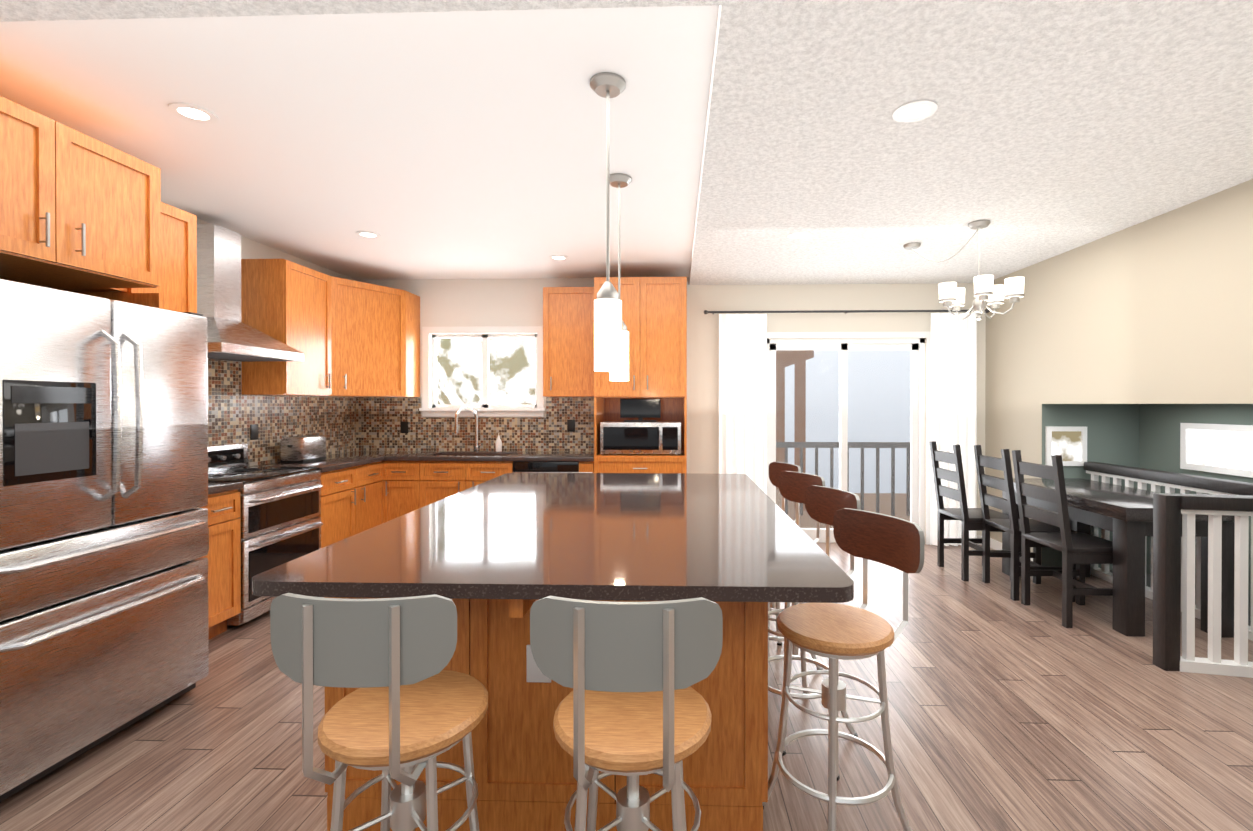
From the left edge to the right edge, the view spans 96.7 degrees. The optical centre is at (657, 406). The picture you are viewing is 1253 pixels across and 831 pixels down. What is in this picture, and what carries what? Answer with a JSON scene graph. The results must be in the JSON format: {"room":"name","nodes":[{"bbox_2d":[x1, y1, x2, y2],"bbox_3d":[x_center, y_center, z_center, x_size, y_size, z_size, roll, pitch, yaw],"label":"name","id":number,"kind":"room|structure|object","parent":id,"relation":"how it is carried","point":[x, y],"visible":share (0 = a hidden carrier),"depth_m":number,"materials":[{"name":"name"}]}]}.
{"room":"kitchen","nodes":[
{"label":"kitchen","id":0,"kind":"room"},
{"bbox_2d":[197,218,354,396],"bbox_3d":[-3.319,0.039,1.823,0.150,2.700,8.150,0,0,2],"label":"wall","id":1,"kind":"structure","parent":0,"point":[251,249],"depth_m":4.52,"materials":[{"name":"white paint"}]},
{"bbox_2d":[0,96,167,291],"bbox_3d":[-2.800,-0.848,2.207,0.858,0.570,0.900,0,0,2],"label":"upper cabinet","id":2,"kind":"object","parent":1,"relation":"attached to","point":[81,213],"depth_m":2.30,"materials":[{"name":"orange wood"}]},
{"bbox_2d":[75,205,196,307],"bbox_3d":[-2.898,-0.821,2.898,0.617,0.510,0.466,0,0,2],"label":"upper cabinet","id":3,"kind":"object","parent":1,"relation":"attached to","point":[182,225],"depth_m":3.02,"materials":[{"name":"orange wood"}]},
{"bbox_2d":[97,296,196,312],"bbox_3d":[-2.897,-0.326,2.943,0.617,0.480,0.380,0,0,2],"label":"upper cabinet","id":4,"kind":"object","parent":1,"relation":"attached to","point":[142,300],"depth_m":2.73,"materials":[{"name":"orange wood"}]},
{"bbox_2d":[197,224,303,361],"bbox_3d":[-2.929,-0.777,3.823,0.498,0.882,0.760,0,0,2],"label":"range hood","id":5,"kind":"object","parent":1,"relation":"attached to","point":[231,336],"visible":0.77,"depth_m":3.74,"materials":[{"name":"silver metal"}]},
{"bbox_2d":[250,424,257,439],"bbox_3d":[-3.147,0.198,4.344,0.006,0.120,0.080,0,0,2],"label":"electrical outlet","id":6,"kind":"object","parent":1,"relation":"attached to","point":[253,431],"visible":1,"depth_m":4.34,"materials":[{"name":"black plastic"}]},
{"bbox_2d":[241,259,331,395],"bbox_3d":[-2.968,-0.608,4.531,0.373,1.030,0.612,0,0,2],"label":"upper cabinet","id":7,"kind":"object","parent":1,"relation":"attached to","point":[289,302],"depth_m":4.26,"materials":[{"name":"orange wood"}]},
{"bbox_2d":[326,276,419,396],"bbox_3d":[-2.785,-0.611,5.225,0.694,1.030,1.005,0,0,2],"label":"upper cabinet","id":8,"kind":"object","parent":1,"relation":"attached to","point":[376,328],"depth_m":5.12,"materials":[{"name":"orange wood"}]},
{"bbox_2d":[0,542,1252,830],"bbox_3d":[0.329,1.449,1.712,7.450,0.120,8.150,0,0,2],"label":"floor","id":9,"kind":"structure","parent":0,"point":[1006,712],"depth_m":2.33,"materials":[{"name":"brown wood"}]},
{"bbox_2d":[0,279,208,801],"bbox_3d":[-2.666,0.462,2.259,1.107,1.810,0.920,0,0,2],"label":"fridge","id":10,"kind":"object","parent":9,"relation":"on","point":[104,634],"visible":1,"depth_m":2.17,"materials":[{"name":"grey metal"}]},
{"bbox_2d":[199,489,240,638],"bbox_3d":[-2.883,0.943,3.102,0.600,0.880,0.687,0,0,2],"label":"base cabinet","id":11,"kind":"object","parent":9,"relation":"on","point":[224,524],"depth_m":3.32,"materials":[{"name":"orange wood"}]},
{"bbox_2d":[208,482,242,496],"bbox_3d":[-2.882,0.483,3.100,0.638,0.040,0.687,0,0,2],"label":"countertop","id":12,"kind":"structure","parent":11,"relation":"on","point":[213,487],"depth_m":3.31,"materials":[{"name":"black stone"}]},
{"bbox_2d":[208,444,322,624],"bbox_3d":[-2.827,0.815,3.826,0.676,1.070,0.760,0,0,2],"label":"range","id":13,"kind":"object","parent":9,"relation":"on","point":[280,513],"visible":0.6,"depth_m":3.74,"materials":[{"name":"silver metal"}]},
{"bbox_2d":[318,469,350,547],"bbox_3d":[-2.839,0.937,4.471,0.600,0.880,0.520,0,0,2],"label":"base cabinet","id":14,"kind":"object","parent":9,"relation":"on","point":[335,516],"depth_m":4.41,"materials":[{"name":"orange wood"}]},
{"bbox_2d":[351,461,386,535],"bbox_3d":[-2.808,0.935,4.876,0.637,0.880,0.521,0,0,2],"label":"base cabinet","id":15,"kind":"object","parent":9,"relation":"on","point":[376,467],"depth_m":4.87,"materials":[{"name":"orange wood"}]},
{"bbox_2d":[248,449,414,472],"bbox_3d":[-2.822,0.475,4.971,0.638,0.040,1.525,0,0,2],"label":"countertop","id":16,"kind":"structure","parent":15,"relation":"on","point":[333,461],"depth_m":4.81,"materials":[{"name":"black stone"}]},
{"bbox_2d":[280,435,325,462],"bbox_3d":[-2.954,0.349,4.639,0.200,0.210,0.340,0,0,2],"label":"toaster","id":17,"kind":"object","parent":16,"relation":"on","point":[303,449],"visible":0.98,"depth_m":4.51,"materials":[{"name":"silver metal"}]},
{"bbox_2d":[270,593,487,830],"bbox_3d":[-0.599,0.886,1.306,0.390,1.010,0.434,0,0,2],"label":"bar stool","id":18,"kind":"object","parent":9,"relation":"on","point":[408,711],"visible":1,"depth_m":1.14,"materials":[{"name":"brown wood"}]},
{"bbox_2d":[387,453,446,521],"bbox_3d":[-2.323,0.933,5.383,0.414,0.880,0.637,0,0,2],"label":"base cabinet","id":19,"kind":"object","parent":9,"relation":"on","point":[406,480],"depth_m":5.11,"materials":[{"name":"orange wood"}]},
{"bbox_2d":[427,453,512,504],"bbox_3d":[-1.771,0.933,5.384,0.917,0.880,0.600,0,0,2],"label":"base cabinet","id":20,"kind":"object","parent":9,"relation":"on","point":[445,479],"depth_m":5.09,"materials":[{"name":"orange wood"}]},
{"bbox_2d":[383,449,594,460],"bbox_3d":[-1.531,0.473,5.373,1.917,0.040,0.638,0,0,2],"label":"countertop","id":21,"kind":"structure","parent":20,"relation":"on","point":[420,454],"depth_m":5.18,"materials":[{"name":"black stone"}]},
{"bbox_2d":[454,406,480,451],"bbox_3d":[-1.877,0.223,5.538,0.245,0.455,0.178,0,0,2],"label":"faucet","id":22,"kind":"object","parent":21,"relation":"on","point":[456,431],"visible":1,"depth_m":5.56,"materials":[{"name":"silver metal"}]},
{"bbox_2d":[495,433,501,451],"bbox_3d":[-1.602,0.356,5.601,0.064,0.188,0.072,0,0,2],"label":"soap dispenser","id":23,"kind":"object","parent":21,"relation":"on","point":[498,444],"visible":0.98,"depth_m":5.58,"materials":[{"name":"white plastic"}]},
{"bbox_2d":[513,461,578,472],"bbox_3d":[-1.011,0.936,5.315,0.600,0.875,0.630,0,0,2],"label":"dishwasher","id":24,"kind":"object","parent":9,"relation":"on","point":[545,466],"visible":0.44,"depth_m":5.05,"materials":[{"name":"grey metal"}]},
{"bbox_2d":[324,597,767,830],"bbox_3d":[-0.365,0.945,2.701,1.496,0.880,2.288,0,0,2],"label":"kitchen island","id":25,"kind":"object","parent":9,"relation":"on","point":[525,780],"depth_m":1.80,"materials":[{"name":"orange wood"}]},
{"bbox_2d":[252,473,853,604],"bbox_3d":[-0.261,0.485,2.662,1.650,0.040,2.380,0,0,2],"label":"island countertop","id":26,"kind":"structure","parent":25,"relation":"on","point":[720,539],"depth_m":1.82,"materials":[{"name":"black stone"}]},
{"bbox_2d":[530,596,722,830],"bbox_3d":[-0.060,0.886,1.289,0.390,1.010,0.434,0,0,2],"label":"bar stool","id":27,"kind":"object","parent":9,"relation":"on","point":[633,705],"visible":1,"depth_m":1.11,"materials":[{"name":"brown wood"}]},
{"bbox_2d":[587,449,686,472],"bbox_3d":[-0.172,0.908,5.342,0.884,0.930,0.618,0,0,2],"label":"base cabinet","id":28,"kind":"object","parent":9,"relation":"on","point":[606,463],"depth_m":5.04,"materials":[{"name":"orange wood"}]},
{"bbox_2d":[600,421,680,454],"bbox_3d":[-0.153,0.292,5.242,0.740,0.296,0.396,0,0,2],"label":"microwave","id":29,"kind":"object","parent":28,"relation":"on","point":[656,437],"visible":0.98,"depth_m":5.08,"materials":[{"name":"silver metal"}]},
{"bbox_2d":[620,399,660,421],"bbox_3d":[-0.163,0.031,5.238,0.380,0.215,0.120,0,0,2],"label":"tv","id":30,"kind":"object","parent":29,"relation":"on","point":[640,409],"visible":1,"depth_m":5.21,"materials":[{"name":"black plastic"}]},
{"bbox_2d":[769,462,800,609],"bbox_3d":[0.664,0.876,3.554,0.434,1.010,0.390,0,0,-17],"label":"bar stool","id":31,"kind":"object","parent":9,"relation":"on","point":[776,469],"visible":0.17,"depth_m":3.71,"materials":[{"name":"brown wood"}]},
{"bbox_2d":[768,471,824,669],"bbox_3d":[0.646,0.878,3.017,0.434,1.010,0.390,0,0,-24],"label":"bar stool","id":32,"kind":"object","parent":9,"relation":"on","point":[793,486],"visible":0.38,"depth_m":3.15,"materials":[{"name":"brown wood"}]},
{"bbox_2d":[768,485,860,755],"bbox_3d":[0.629,0.881,2.455,0.434,1.010,0.390,0,0,-19],"label":"bar stool","id":33,"kind":"object","parent":9,"relation":"on","point":[823,504],"visible":0.4,"depth_m":2.56,"materials":[{"name":"brown wood"}]},
{"bbox_2d":[762,508,924,830],"bbox_3d":[0.608,0.883,1.859,0.434,1.010,0.390,0,0,-26],"label":"bar stool","id":34,"kind":"object","parent":9,"relation":"on","point":[834,633],"visible":0.98,"depth_m":1.82,"materials":[{"name":"brown wood"}]},
{"bbox_2d":[930,441,1018,580],"bbox_3d":[2.598,0.837,4.603,0.500,1.078,0.430,0,0,1],"label":"dining chair","id":35,"kind":"object","parent":9,"relation":"on","point":[971,519],"visible":0.62,"depth_m":4.53,"materials":[{"name":"brown wood"}]},
{"bbox_2d":[974,445,1075,601],"bbox_3d":[2.723,0.839,4.160,0.501,1.078,0.430,0,0,4],"label":"dining chair","id":36,"kind":"object","parent":9,"relation":"on","point":[1011,525],"visible":0.83,"depth_m":4.12,"materials":[{"name":"brown wood"}]},
{"bbox_2d":[1012,450,1112,627],"bbox_3d":[2.728,0.841,3.688,0.501,1.078,0.430,0,0,0],"label":"dining chair","id":37,"kind":"object","parent":9,"relation":"on","point":[1080,550],"visible":0.88,"depth_m":3.61,"materials":[{"name":"brown wood"}]},
{"bbox_2d":[1002,478,1234,637],"bbox_3d":[3.158,0.989,3.976,0.700,0.780,1.340,0,0,2],"label":"dining table","id":38,"kind":"object","parent":9,"relation":"on","point":[1124,514],"visible":0.67,"depth_m":3.39,"materials":[{"name":"brown wood"}]},
{"bbox_2d":[1109,570,1250,625],"bbox_3d":[3.794,1.378,3.404,0.388,0.008,2.534,0,0,2],"label":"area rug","id":39,"kind":"object","parent":9,"relation":"on","point":[1148,580],"depth_m":4.27,"materials":[{"name":"grey"}]},
{"bbox_2d":[1144,486,1252,677],"bbox_3d":[3.057,0.914,2.860,0.810,0.940,0.239,0,0,2],"label":"railing","id":40,"kind":"object","parent":9,"relation":"on","point":[1170,592],"depth_m":2.91,"materials":[{"name":"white wood"}]},
{"bbox_2d":[0,0,1252,284],"bbox_3d":[0.329,-1.311,1.700,7.450,0.200,8.150,0,0,2],"label":"ceiling","id":41,"kind":"structure","parent":0,"point":[452,145],"depth_m":2.47,"materials":[{"name":"white paint"}]},
{"bbox_2d":[168,102,217,123],"bbox_3d":[-2.043,-1.291,2.451,0.170,0.006,0.170,0,0,2],"label":"recessed light","id":42,"kind":"object","parent":41,"relation":"in","point":[194,113],"visible":1,"depth_m":2.45,"materials":[{"name":"white"}]},
{"bbox_2d":[356,231,380,238],"bbox_3d":[-2.187,-1.299,4.207,0.170,0.006,0.170,0,0,2],"label":"recessed light","id":43,"kind":"object","parent":41,"relation":"in","point":[366,234],"visible":0.98,"depth_m":4.20,"materials":[{"name":"white"}]},
{"bbox_2d":[549,255,568,260],"bbox_3d":[-0.865,-1.302,4.865,0.170,0.006,0.170,0,0,2],"label":"recessed light","id":44,"kind":"object","parent":41,"relation":"in","point":[558,257],"visible":0.98,"depth_m":4.85,"materials":[{"name":"white"}]},
{"bbox_2d":[590,72,625,371],"bbox_3d":[-0.200,-0.718,2.225,0.144,1.149,0.144,0,0,2],"label":"pendant light","id":45,"kind":"object","parent":41,"relation":"hanging from","point":[607,322],"visible":1,"depth_m":2.19,"materials":[{"name":"white glass"}]},
{"bbox_2d":[609,173,631,380],"bbox_3d":[-0.219,-0.722,3.166,0.144,1.149,0.144,0,0,2],"label":"pendant light","id":46,"kind":"object","parent":41,"relation":"hanging from","point":[618,180],"visible":0.69,"depth_m":3.13,"materials":[{"name":"white glass"}]},
{"bbox_2d":[787,232,811,239],"bbox_3d":[1.007,-1.218,3.965,0.170,0.006,0.170,0,0,2],"label":"recessed light","id":47,"kind":"object","parent":41,"relation":"in","point":[798,235],"visible":1,"depth_m":3.96,"materials":[{"name":"white"}]},
{"bbox_2d":[892,99,937,122],"bbox_3d":[1.053,-1.210,2.283,0.170,0.006,0.170,0,0,2],"label":"recessed light","id":48,"kind":"object","parent":41,"relation":"in","point":[915,110],"visible":1,"depth_m":2.28,"materials":[{"name":"white"}]},
{"bbox_2d":[903,220,1024,319],"bbox_3d":[2.100,-0.896,3.850,0.513,0.647,0.802,0,0,2],"label":"chandelier","id":49,"kind":"object","parent":41,"relation":"hanging from","point":[951,295],"visible":1,"depth_m":3.67,"materials":[{"name":"white glass"}]},
{"bbox_2d":[355,277,985,543],"bbox_3d":[0.532,0.021,5.701,7.300,2.700,0.150,0,0,2],"label":"wall","id":50,"kind":"structure","parent":0,"point":[474,302],"depth_m":5.62,"materials":[{"name":"white paint"}]},
{"bbox_2d":[400,421,407,432],"bbox_3d":[-2.599,0.211,5.711,0.080,0.120,0.006,0,0,2],"label":"electrical outlet","id":51,"kind":"object","parent":50,"relation":"attached to","point":[403,427],"visible":1,"depth_m":5.71,"materials":[{"name":"black plastic"}]},
{"bbox_2d":[419,326,545,416],"bbox_3d":[-1.784,-0.358,5.719,1.290,0.920,0.140,0,0,2],"label":"kitchen window","id":52,"kind":"structure","parent":50,"relation":"in","point":[484,408],"depth_m":5.70,"materials":[{"name":"white"}]},
{"bbox_2d":[543,287,593,396],"bbox_3d":[-0.831,-0.623,5.491,0.527,1.050,0.348,0,0,2],"label":"upper cabinet","id":53,"kind":"object","parent":50,"relation":"attached to","point":[568,312],"depth_m":5.33,"materials":[{"name":"orange wood"}]},
{"bbox_2d":[567,420,574,431],"bbox_3d":[-0.880,0.192,5.656,0.080,0.120,0.006,0,0,2],"label":"electrical outlet","id":54,"kind":"object","parent":50,"relation":"attached to","point":[570,425],"visible":1,"depth_m":5.65,"materials":[{"name":"black plastic"}]},
{"bbox_2d":[594,277,686,400],"bbox_3d":[-0.150,-0.632,5.334,0.840,1.090,0.618,0,0,2],"label":"upper cabinet","id":55,"kind":"object","parent":50,"relation":"attached to","point":[654,309],"depth_m":5.03,"materials":[{"name":"orange wood"}]},
{"bbox_2d":[704,309,989,313],"bbox_3d":[1.847,-0.938,5.518,2.784,0.044,0.121,0,0,2],"label":"curtain rod","id":56,"kind":"object","parent":50,"relation":"attached to","point":[837,311],"visible":0.85,"depth_m":5.48,"materials":[{"name":"grey metal"}]},
{"bbox_2d":[719,314,766,494],"bbox_3d":[0.841,0.220,5.517,0.474,2.275,0.064,0,0,2],"label":"curtain","id":57,"kind":"object","parent":56,"relation":"hanging from","point":[742,393],"visible":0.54,"depth_m":5.51,"materials":[{"name":"white fabric"}]},
{"bbox_2d":[930,313,976,545],"bbox_3d":[2.895,0.220,5.451,0.444,2.275,0.064,0,0,2],"label":"curtain","id":58,"kind":"object","parent":56,"relation":"hanging from","point":[953,380],"visible":0.77,"depth_m":5.45,"materials":[{"name":"white fabric"}]},
{"bbox_2d":[767,331,931,544],"bbox_3d":[1.880,0.312,5.625,1.720,2.120,0.118,0,0,2],"label":"door","id":59,"kind":"structure","parent":50,"relation":"in","point":[843,343],"depth_m":5.62,"materials":[{"name":"white"}]},
{"bbox_2d":[990,538,1032,560],"bbox_3d":[3.237,1.329,5.120,0.014,0.090,0.849,0,0,2],"label":"baseboard","id":60,"kind":"structure","parent":50,"relation":"attached to","point":[995,545],"depth_m":5.34,"materials":[{"name":"white"}]},
{"bbox_2d":[985,261,1140,569],"bbox_3d":[3.704,0.074,5.098,0.920,2.600,0.854,0,0,2],"label":"wall","id":61,"kind":"structure","parent":0,"point":[1013,396],"depth_m":4.84,"materials":[{"name":"beige paint"}]},
{"bbox_2d":[1042,179,1252,403],"bbox_3d":[3.650,-0.618,3.397,0.920,1.200,2.550,0,0,2],"label":"wall","id":62,"kind":"structure","parent":0,"point":[1157,309],"depth_m":3.55,"materials":[{"name":"beige paint"}]},
{"bbox_2d":[1137,404,1252,609],"bbox_3d":[4.050,0.682,3.390,0.120,1.400,2.550,0,0,2],"label":"wall","id":63,"kind":"structure","parent":0,"point":[1146,436],"depth_m":4.33,"materials":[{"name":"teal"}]},
{"label":"outside","id":64,"kind":"structure","parent":0,"visible":0},
{"bbox_2d":[437,338,910,528],"bbox_3d":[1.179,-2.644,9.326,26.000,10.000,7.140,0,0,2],"label":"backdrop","id":65,"kind":"structure","parent":64,"point":[904,373],"depth_m":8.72,"materials":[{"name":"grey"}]}
]}

